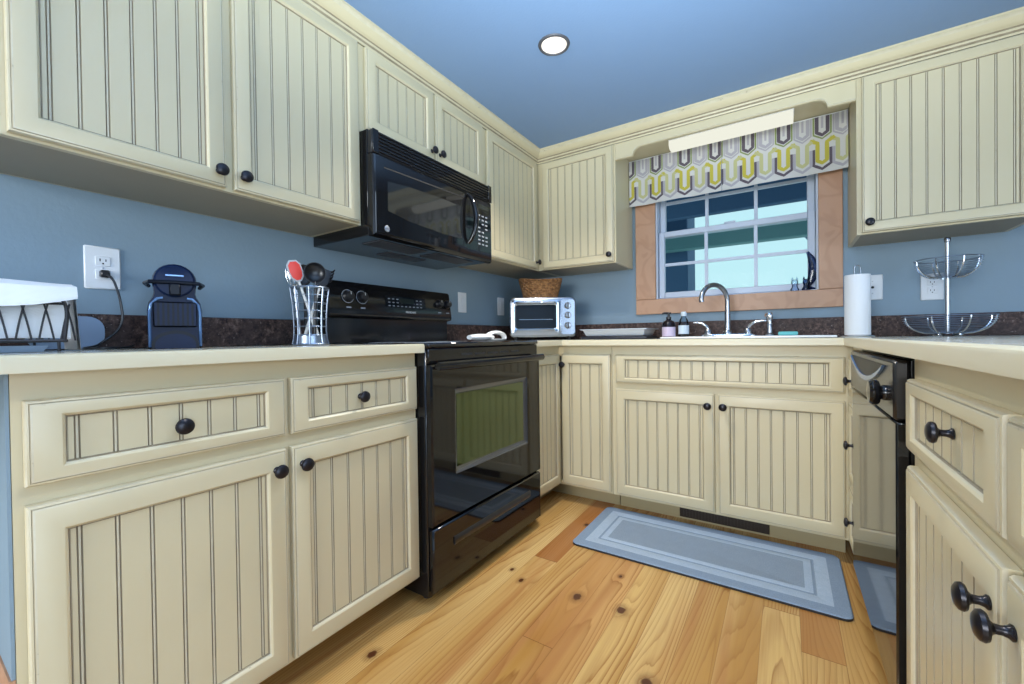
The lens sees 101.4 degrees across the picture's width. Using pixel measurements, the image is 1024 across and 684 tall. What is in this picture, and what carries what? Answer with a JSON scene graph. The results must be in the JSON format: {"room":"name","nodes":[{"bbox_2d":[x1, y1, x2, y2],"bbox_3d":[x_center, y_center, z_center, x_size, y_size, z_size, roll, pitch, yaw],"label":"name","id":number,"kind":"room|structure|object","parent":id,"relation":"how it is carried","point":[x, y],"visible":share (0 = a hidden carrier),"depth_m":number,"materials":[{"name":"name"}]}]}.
{"room":"kitchen","nodes":[
{"label":"kitchen","id":0,"kind":"room"},
{"bbox_2d":[0,174,522,349],"bbox_3d":[-1.391,-0.133,1.056,0.100,2.146,5.455,0,1,33],"label":"wall","id":1,"kind":"structure","parent":0,"point":[45,228],"depth_m":1.42,"materials":[{"name":"paint"}]},
{"bbox_2d":[83,245,120,289],"bbox_3d":[-1.207,-0.218,1.237,0.009,0.125,0.080,0,1,33],"label":"outlet","id":2,"kind":"object","parent":1,"relation":"attached to","point":[95,258],"visible":1,"depth_m":1.23,"materials":[{"name":"white plastic"}]},
{"bbox_2d":[95,256,110,266],"bbox_3d":[-1.205,-0.238,1.235,0.003,0.028,0.033,0,1,33],"label":"socket","id":3,"kind":"object","parent":2,"relation":"attached to","point":[100,261],"depth_m":1.24,"materials":[{"name":"white plastic"}]},
{"bbox_2d":[95,269,110,279],"bbox_3d":[-1.204,-0.199,1.236,0.003,0.028,0.033,0,1,33],"label":"socket","id":4,"kind":"object","parent":2,"relation":"attached to","point":[97,277],"depth_m":1.23,"materials":[{"name":"white plastic"}]},
{"bbox_2d":[0,314,312,349],"bbox_3d":[-1.239,-0.029,1.177,0.019,0.102,1.461,0,1,33],"label":"backsplash","id":5,"kind":"structure","parent":1,"relation":"attached to","point":[215,331],"depth_m":1.48,"materials":[{"name":"brown stone"}]},
{"bbox_2d":[0,0,360,236],"bbox_3d":[-0.948,-0.789,1.303,0.375,0.698,0.910,0,1,33],"label":"upper cabinet","id":6,"kind":"object","parent":1,"relation":"attached to","point":[242,111],"visible":1,"depth_m":1.17,"materials":[{"name":"beige paint"}]},
{"bbox_2d":[358,44,482,182],"bbox_3d":[-0.487,-0.985,2.012,0.375,0.332,0.784,0,1,33],"label":"upper cabinet","id":7,"kind":"object","parent":1,"relation":"attached to","point":[392,103],"visible":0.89,"depth_m":1.84,"materials":[{"name":"beige paint"}]},
{"bbox_2d":[314,128,491,269],"bbox_3d":[-0.455,-0.613,1.985,0.454,0.408,0.759,0,1,33],"label":"microwave","id":8,"kind":"object","parent":7,"relation":"attached to","point":[416,209],"visible":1,"depth_m":1.79,"materials":[{"name":"black metal"}]},
{"bbox_2d":[458,292,465,312],"bbox_3d":[-0.309,-0.246,2.615,0.011,0.125,0.080,0,1,33],"label":"light switch","id":9,"kind":"object","parent":1,"relation":"attached to","point":[461,296],"visible":1,"depth_m":2.61,"materials":[{"name":"white plastic"}]},
{"bbox_2d":[497,297,503,315],"bbox_3d":[-0.077,-0.251,2.970,0.011,0.125,0.080,0,1,33],"label":"light switch","id":10,"kind":"object","parent":1,"relation":"attached to","point":[500,301],"visible":1,"depth_m":2.96,"materials":[{"name":"white plastic"}]},
{"bbox_2d":[460,128,559,279],"bbox_3d":[-0.018,-0.816,2.730,0.375,0.698,0.924,0,1,33],"label":"upper cabinet","id":11,"kind":"object","parent":1,"relation":"attached to","point":[512,178],"visible":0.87,"depth_m":2.52,"materials":[{"name":"beige paint"}]},
{"bbox_2d":[259,491,887,683],"bbox_3d":[0.551,0.987,-0.188,4.700,0.120,5.455,0,1,33],"label":"floor","id":12,"kind":"structure","parent":0,"point":[542,607],"depth_m":1.32,"materials":[{"name":"brown wood"}]},
{"bbox_2d":[0,353,419,683],"bbox_3d":[-0.816,0.488,1.231,0.661,0.883,0.918,0,1,33],"label":"base cabinet","id":13,"kind":"object","parent":12,"relation":"on","point":[218,523],"visible":0.99,"depth_m":0.91,"materials":[{"name":"beige paint"}]},
{"bbox_2d":[0,314,424,374],"bbox_3d":[-0.973,-0.016,1.004,0.654,0.132,1.461,0,1,33],"label":"countertop","id":14,"kind":"structure","parent":13,"relation":"on","point":[237,339],"depth_m":1.11,"materials":[{"name":"beige"}]},
{"bbox_2d":[0,346,47,352],"bbox_3d":[-1.198,0.018,0.763,0.244,0.013,0.443,0,1,33],"label":"drip tray","id":15,"kind":"object","parent":14,"relation":"on","point":[3,349],"depth_m":0.85,"materials":[{"name":"blue plastic"}]},
{"bbox_2d":[0,301,76,352],"bbox_3d":[-1.179,-0.042,0.774,0.264,0.133,0.483,0,1,33],"label":"dish rack","id":16,"kind":"object","parent":14,"relation":"on","point":[3,349],"visible":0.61,"depth_m":0.87,"materials":[{"name":"black metal"}]},
{"bbox_2d":[0,301,70,338],"bbox_3d":[-1.166,-0.052,0.783,0.214,0.099,0.440,0,1,33],"label":"dish towel","id":17,"kind":"object","parent":16,"relation":"in","point":[34,313],"visible":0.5,"depth_m":0.87,"materials":[{"name":"white fabric"}]},
{"bbox_2d":[0,278,77,305],"bbox_3d":[-1.166,-0.070,0.786,0.285,0.113,0.446,0,1,33],"label":"dish towel","id":18,"kind":"object","parent":16,"relation":"on","point":[12,292],"visible":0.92,"depth_m":0.84,"materials":[{"name":"white fabric"}]},
{"bbox_2d":[64,299,80,349],"bbox_3d":[-1.048,-0.052,0.995,0.201,0.142,0.019,0,1,37],"label":"dish towel","id":19,"kind":"object","parent":16,"relation":"hanging from","point":[71,344],"visible":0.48,"depth_m":0.98,"materials":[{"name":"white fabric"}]},
{"bbox_2d":[25,316,104,348],"bbox_3d":[-1.232,-0.027,1.161,0.008,0.091,0.154,0,1,33],"label":"cutting board","id":20,"kind":"object","parent":14,"relation":"on","point":[91,330],"visible":0.36,"depth_m":1.19,"materials":[{"name":"blue"}]},
{"bbox_2d":[83,264,204,348],"bbox_3d":[-1.040,-0.099,1.193,0.266,0.234,0.287,-1,1,-39],"label":"coffee machine","id":21,"kind":"object","parent":14,"relation":"on","point":[174,311],"visible":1,"depth_m":1.15,"materials":[{"name":"blue"}]},
{"bbox_2d":[152,301,196,326],"bbox_3d":[-0.929,-0.076,1.158,0.096,0.070,0.010,-1,1,-39],"label":"grille","id":22,"kind":"object","parent":21,"relation":"attached to","point":[164,313],"depth_m":1.15,"materials":[{"name":"black plastic"}]},
{"bbox_2d":[152,330,198,348],"bbox_3d":[-0.915,-0.007,1.142,0.100,0.048,0.051,-1,1,-39],"label":"drip tray","id":23,"kind":"object","parent":21,"relation":"on","point":[161,339],"depth_m":1.13,"materials":[{"name":"blue"}]},
{"bbox_2d":[289,285,328,344],"bbox_3d":[-0.703,-0.090,1.461,0.125,0.201,0.125,0,1,33],"label":"utensil caddy","id":24,"kind":"object","parent":14,"relation":"on","point":[317,339],"visible":0.94,"depth_m":1.43,"materials":[{"name":"silver metal"}]},
{"bbox_2d":[285,267,300,335],"bbox_3d":[-0.754,-0.136,1.448,0.046,0.275,0.044,0,1,33],"label":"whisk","id":25,"kind":"object","parent":24,"relation":"in","point":[294,284],"visible":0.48,"depth_m":1.45,"materials":[{"name":"silver metal"}]},
{"bbox_2d":[286,260,318,333],"bbox_3d":[-0.707,-0.137,1.428,0.012,0.279,0.111,0,1,44],"label":"spatula","id":26,"kind":"object","parent":24,"relation":"in","point":[294,268],"visible":0.88,"depth_m":1.41,"materials":[{"name":"red plastic"}]},
{"bbox_2d":[301,264,309,335],"bbox_3d":[-0.737,-0.138,1.493,0.030,0.277,0.050,0,1,33],"label":"serving spoon","id":27,"kind":"object","parent":24,"relation":"in","point":[304,281],"visible":0.31,"depth_m":1.49,"materials":[{"name":"black plastic"}]},
{"bbox_2d":[294,335,326,342],"bbox_3d":[-0.702,-0.006,1.462,0.106,0.032,0.106,0,1,33],"label":"utensil holder","id":28,"kind":"object","parent":24,"relation":"on","point":[316,338],"depth_m":1.42,"materials":[{"name":"silver metal"}]},
{"bbox_2d":[303,262,325,335],"bbox_3d":[-0.680,-0.136,1.443,0.040,0.274,0.070,0,1,33],"label":"ladle","id":29,"kind":"object","parent":24,"relation":"in","point":[314,272],"visible":1,"depth_m":1.45,"materials":[{"name":"black plastic"}]},
{"bbox_2d":[303,269,334,335],"bbox_3d":[-0.692,-0.139,1.493,0.036,0.281,0.123,0,1,44],"label":"server","id":30,"kind":"object","parent":24,"relation":"in","point":[328,279],"visible":0.53,"depth_m":1.51,"materials":[{"name":"black plastic"}]},
{"bbox_2d":[317,280,544,598],"bbox_3d":[-0.322,0.322,1.916,0.697,1.189,0.761,0,1,33],"label":"stove","id":31,"kind":"object","parent":12,"relation":"on","point":[477,414],"visible":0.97,"depth_m":1.71,"materials":[{"name":"black metal"}]},
{"bbox_2d":[329,340,537,348],"bbox_3d":[-0.348,0.009,1.927,0.642,0.020,0.761,0,1,33],"label":"cooktop","id":32,"kind":"object","parent":31,"relation":"in","point":[429,344],"depth_m":1.79,"materials":[{"name":"black glass"}]},
{"bbox_2d":[467,331,506,340],"bbox_3d":[-0.113,-0.030,1.974,0.092,0.049,0.249,0,1,39],"label":"spoon rest","id":33,"kind":"object","parent":31,"relation":"on","point":[489,336],"visible":1,"depth_m":1.95,"materials":[{"name":"white ceramic"}]},
{"bbox_2d":[537,346,620,504],"bbox_3d":[0.222,0.460,2.588,0.919,0.883,0.941,0,1,33],"label":"base cabinet","id":34,"kind":"object","parent":12,"relation":"on","point":[576,391],"visible":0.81,"depth_m":2.29,"materials":[{"name":"beige paint"}]},
{"bbox_2d":[573,507,853,621],"bbox_3d":[0.808,0.896,1.809,0.994,0.012,0.467,0,1,33],"label":"kitchen mat","id":35,"kind":"object","parent":12,"relation":"on","point":[805,579],"visible":1,"depth_m":1.72,"materials":[{"name":"fabric"}]},
{"bbox_2d":[612,345,848,551],"bbox_3d":[1.096,0.453,2.187,0.978,0.883,0.661,0,1,33],"label":"base cabinet","id":36,"kind":"object","parent":12,"relation":"on","point":[754,433],"visible":1,"depth_m":1.89,"materials":[{"name":"beige paint"}]},
{"bbox_2d":[680,507,768,534],"bbox_3d":[1.018,0.853,2.032,0.390,0.066,0.010,0,1,33],"label":"vent","id":37,"kind":"object","parent":36,"relation":"attached to","point":[684,512],"visible":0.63,"depth_m":2.02,"materials":[{"name":"black metal"}]},
{"bbox_2d":[447,311,1023,379],"bbox_3d":[0.459,-0.040,1.457,2.559,0.132,2.564,0,1,33],"label":"countertop","id":38,"kind":"structure","parent":36,"relation":"on","point":[998,349],"depth_m":1.88,"materials":[{"name":"beige"}]},
{"bbox_2d":[509,297,575,339],"bbox_3d":[0.195,-0.150,2.773,0.426,0.272,0.311,-1,1,0],"label":"toaster oven","id":39,"kind":"object","parent":38,"relation":"on","point":[529,317],"visible":0.99,"depth_m":2.65,"materials":[{"name":"silver metal"}]},
{"bbox_2d":[518,278,562,297],"bbox_3d":[0.188,-0.351,2.777,0.292,0.128,0.220,-1,1,0],"label":"wicker basket","id":40,"kind":"object","parent":39,"relation":"on","point":[529,287],"visible":0.94,"depth_m":2.69,"materials":[{"name":"brown wicker"}]},
{"bbox_2d":[581,336,656,338],"bbox_3d":[0.663,-0.028,2.599,0.405,0.017,0.240,0,1,33],"label":"board","id":41,"kind":"object","parent":38,"relation":"on","point":[595,337],"visible":0.98,"depth_m":2.48,"materials":[{"name":"black"}]},
{"bbox_2d":[582,328,656,335],"bbox_3d":[0.664,-0.058,2.598,0.408,0.043,0.270,0,1,33],"label":"baking pan","id":42,"kind":"object","parent":41,"relation":"on","point":[630,331],"visible":0.96,"depth_m":2.49,"materials":[{"name":"silver metal"}]},
{"bbox_2d":[662,312,675,336],"bbox_3d":[0.907,-0.097,2.427,0.073,0.152,0.073,0,1,33],"label":"soap bottle","id":43,"kind":"object","parent":38,"relation":"on","point":[668,326],"visible":0.87,"depth_m":2.40,"materials":[{"name":"black"}]},
{"bbox_2d":[693,283,765,335],"bbox_3d":[1.178,-0.178,2.299,0.338,0.290,0.167,-1,1,7],"label":"faucet","id":44,"kind":"object","parent":38,"relation":"on","point":[727,331],"visible":0.98,"depth_m":2.29,"materials":[{"name":"silver metal"}]},
{"bbox_2d":[660,335,836,338],"bbox_3d":[1.177,0.051,2.130,0.718,0.164,0.443,0,1,33],"label":"sink","id":45,"kind":"object","parent":38,"relation":"in","point":[774,336],"visible":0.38,"depth_m":1.94,"materials":[{"name":"white"}]},
{"bbox_2d":[678,312,688,336],"bbox_3d":[0.979,-0.097,2.392,0.057,0.152,0.057,0,1,33],"label":"soap bottle","id":46,"kind":"object","parent":45,"relation":"on","point":[682,329],"visible":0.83,"depth_m":2.38,"materials":[{"name":"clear plastic"}]},
{"bbox_2d":[764,312,773,334],"bbox_3d":[1.352,-0.095,2.203,0.045,0.121,0.043,0,1,33],"label":"sprayer","id":47,"kind":"object","parent":45,"relation":"on","point":[769,315],"visible":1,"depth_m":2.19,"materials":[{"name":"silver metal"}]},
{"bbox_2d":[778,331,797,334],"bbox_3d":[1.423,-0.045,2.163,0.085,0.019,0.060,0,1,33],"label":"sponge","id":48,"kind":"object","parent":45,"relation":"on","point":[786,332],"visible":0.9,"depth_m":2.14,"materials":[{"name":"teal"}]},
{"bbox_2d":[840,265,874,336],"bbox_3d":[1.585,-0.189,1.924,0.128,0.330,0.128,0,1,33],"label":"paper towel holder","id":49,"kind":"object","parent":38,"relation":"on","point":[855,265],"visible":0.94,"depth_m":1.89,"materials":[{"name":"silver metal"}]},
{"bbox_2d":[844,274,870,334],"bbox_3d":[1.585,-0.170,1.925,0.095,0.274,0.095,0,1,33],"label":"paper towel roll","id":50,"kind":"object","parent":49,"relation":"on","point":[857,287],"visible":1,"depth_m":1.89,"materials":[{"name":"white paper"}]},
{"bbox_2d":[901,237,999,335],"bbox_3d":[1.845,-0.235,1.777,0.290,0.418,0.290,-1,1,7],"label":"stand","id":51,"kind":"object","parent":38,"relation":"on","point":[985,318],"visible":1,"depth_m":1.77,"materials":[{"name":"silver metal"}]},
{"bbox_2d":[913,254,984,279],"bbox_3d":[1.844,-0.311,1.777,0.211,0.083,0.211,0,1,33],"label":"bowl","id":52,"kind":"object","parent":51,"relation":"on","point":[947,276],"depth_m":1.75,"materials":[{"name":"silver metal"}]},
{"bbox_2d":[901,314,999,333],"bbox_3d":[1.847,-0.073,1.779,0.291,0.079,0.291,0,1,33],"label":"bowl","id":53,"kind":"object","parent":51,"relation":"on","point":[985,318],"depth_m":1.74,"materials":[{"name":"silver metal"}]},
{"bbox_2d":[843,346,864,550],"bbox_3d":[1.550,0.455,1.432,0.662,0.883,0.253,0,1,33],"label":"base cabinet","id":54,"kind":"object","parent":12,"relation":"on","point":[846,445],"visible":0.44,"depth_m":1.62,"materials":[{"name":"beige paint"}]},
{"bbox_2d":[850,350,914,683],"bbox_3d":[1.249,0.468,1.052,0.617,0.870,0.699,0,1,33],"label":"dishwasher","id":55,"kind":"object","parent":12,"relation":"on","point":[881,456],"visible":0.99,"depth_m":1.02,"materials":[{"name":"black metal"}]},
{"bbox_2d":[906,359,1023,683],"bbox_3d":[0.815,0.476,0.314,0.671,0.883,0.991,0,1,33],"label":"base cabinet","id":56,"kind":"object","parent":12,"relation":"on","point":[965,427],"visible":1,"depth_m":0.60,"materials":[{"name":"beige paint"}]},
{"bbox_2d":[344,0,1023,164],"bbox_3d":[0.521,-1.268,-0.211,4.700,0.100,5.455,0,1,33],"label":"ceiling","id":57,"kind":"structure","parent":0,"point":[625,61],"depth_m":1.74,"materials":[{"name":"paint"}]},
{"bbox_2d":[298,0,539,164],"bbox_3d":[-0.443,-1.188,1.787,0.052,0.076,2.312,0,1,33],"label":"trim","id":58,"kind":"structure","parent":57,"relation":"attached to","point":[339,13],"depth_m":1.81,"materials":[{"name":"beige wood"}]},
{"bbox_2d":[538,33,569,55],"bbox_3d":[0.174,-1.229,1.740,0.132,0.007,0.132,0,1,33],"label":"recessed light","id":59,"kind":"object","parent":57,"relation":"in","point":[554,44],"visible":1,"depth_m":1.73,"materials":[{"name":"grey"}]},
{"bbox_2d":[538,6,1023,164],"bbox_3d":[1.076,-1.212,2.146,2.205,0.076,0.052,0,1,33],"label":"trim","id":60,"kind":"structure","parent":57,"relation":"attached to","point":[1010,23],"depth_m":1.94,"materials":[{"name":"beige wood"}]},
{"bbox_2d":[541,167,1023,339],"bbox_3d":[2.050,-0.189,2.033,4.600,2.146,0.140,0,1,33],"label":"wall","id":61,"kind":"structure","parent":0,"point":[997,285],"depth_m":2.06,"materials":[{"name":"paint"}]},
{"bbox_2d":[537,144,632,276],"bbox_3d":[0.467,-0.823,2.743,0.528,0.698,0.375,0,1,33],"label":"upper cabinet","id":62,"kind":"object","parent":61,"relation":"attached to","point":[585,214],"visible":0.99,"depth_m":2.61,"materials":[{"name":"beige paint"}]},
{"bbox_2d":[615,79,855,161],"bbox_3d":[1.162,-1.129,2.312,1.107,0.094,0.326,0,1,33],"label":"board","id":63,"kind":"object","parent":61,"relation":"attached to","point":[838,97],"visible":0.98,"depth_m":2.13,"materials":[{"name":"beige paint"}]},
{"bbox_2d":[668,108,793,152],"bbox_3d":[1.164,-1.133,2.264,0.598,0.057,0.100,0,1,33],"label":"tube light","id":64,"kind":"object","parent":63,"relation":"attached to","point":[782,118],"visible":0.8,"depth_m":2.22,"materials":[{"name":"white plastic"}]},
{"bbox_2d":[629,109,847,207],"bbox_3d":[1.215,-1.014,2.394,1.105,0.295,0.029,0,1,33],"label":"window valance","id":65,"kind":"object","parent":63,"relation":"hanging from","point":[819,144],"visible":0.99,"depth_m":2.34,"materials":[{"name":"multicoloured fabric"}]},
{"bbox_2d":[447,311,1023,340],"bbox_3d":[0.901,-0.068,2.135,2.559,0.102,0.945,0,1,33],"label":"backsplash","id":66,"kind":"structure","parent":61,"relation":"attached to","point":[1008,323],"depth_m":2.24,"materials":[{"name":"brown stone"}]},
{"bbox_2d":[635,142,842,314],"bbox_3d":[1.292,-0.676,2.505,1.064,0.990,0.160,0,1,33],"label":"window","id":67,"kind":"structure","parent":61,"relation":"in","point":[824,214],"depth_m":2.41,"materials":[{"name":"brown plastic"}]},
{"bbox_2d":[790,277,798,290],"bbox_3d":[1.530,-0.315,2.271,0.040,0.074,0.032,0,1,33],"label":"figurine","id":68,"kind":"object","parent":67,"relation":"on","point":[796,277],"visible":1,"depth_m":2.27,"materials":[{"name":"clear glass"}]},
{"bbox_2d":[802,276,810,289],"bbox_3d":[1.573,-0.315,2.243,0.040,0.074,0.032,0,1,33],"label":"figurine","id":69,"kind":"object","parent":67,"relation":"on","point":[806,282],"visible":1,"depth_m":2.23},
{"bbox_2d":[806,251,815,288],"bbox_3d":[1.608,-0.385,2.248,0.064,0.206,0.029,0,1,33],"label":"glass ornament","id":70,"kind":"object","parent":67,"relation":"on","point":[811,259],"visible":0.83,"depth_m":2.24,"materials":[{"name":"blue glass"}]},
{"bbox_2d":[871,274,882,299],"bbox_3d":[1.805,-0.273,2.101,0.080,0.125,0.010,0,1,33],"label":"wall plate","id":71,"kind":"object","parent":61,"relation":"attached to","point":[876,280],"visible":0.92,"depth_m":2.09,"materials":[{"name":"white plastic"}]},
{"bbox_2d":[920,273,943,299],"bbox_3d":[1.986,-0.261,1.983,0.080,0.125,0.009,0,1,33],"label":"outlet","id":72,"kind":"object","parent":61,"relation":"attached to","point":[930,289],"visible":0.92,"depth_m":1.98,"materials":[{"name":"white plastic"}]},
{"bbox_2d":[928,279,936,285],"bbox_3d":[1.984,-0.281,1.980,0.033,0.028,0.003,0,1,33],"label":"socket","id":73,"kind":"object","parent":72,"relation":"attached to","point":[931,282],"depth_m":1.98,"materials":[{"name":"white plastic"}]},
{"bbox_2d":[928,288,936,293],"bbox_3d":[1.985,-0.242,1.980,0.033,0.028,0.003,0,1,33],"label":"socket","id":74,"kind":"object","parent":72,"relation":"attached to","point":[930,290],"depth_m":1.98,"materials":[{"name":"white plastic"}]},
{"bbox_2d":[848,34,1023,247],"bbox_3d":[1.850,-0.832,1.841,0.555,0.698,0.375,0,1,33],"label":"upper cabinet","id":75,"kind":"object","parent":61,"relation":"attached to","point":[936,145],"visible":1,"depth_m":1.73,"materials":[{"name":"beige paint"}]},
{"label":"outside","id":76,"kind":"structure","parent":0,"visible":0},
{"bbox_2d":[665,164,806,291],"bbox_3d":[1.924,-0.105,3.579,5.700,3.150,2.100,0,1,33],"label":"porch","id":77,"kind":"object","parent":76,"point":[682,216],"visible":0.07,"depth_m":4.01,"materials":[{"name":"blue"}]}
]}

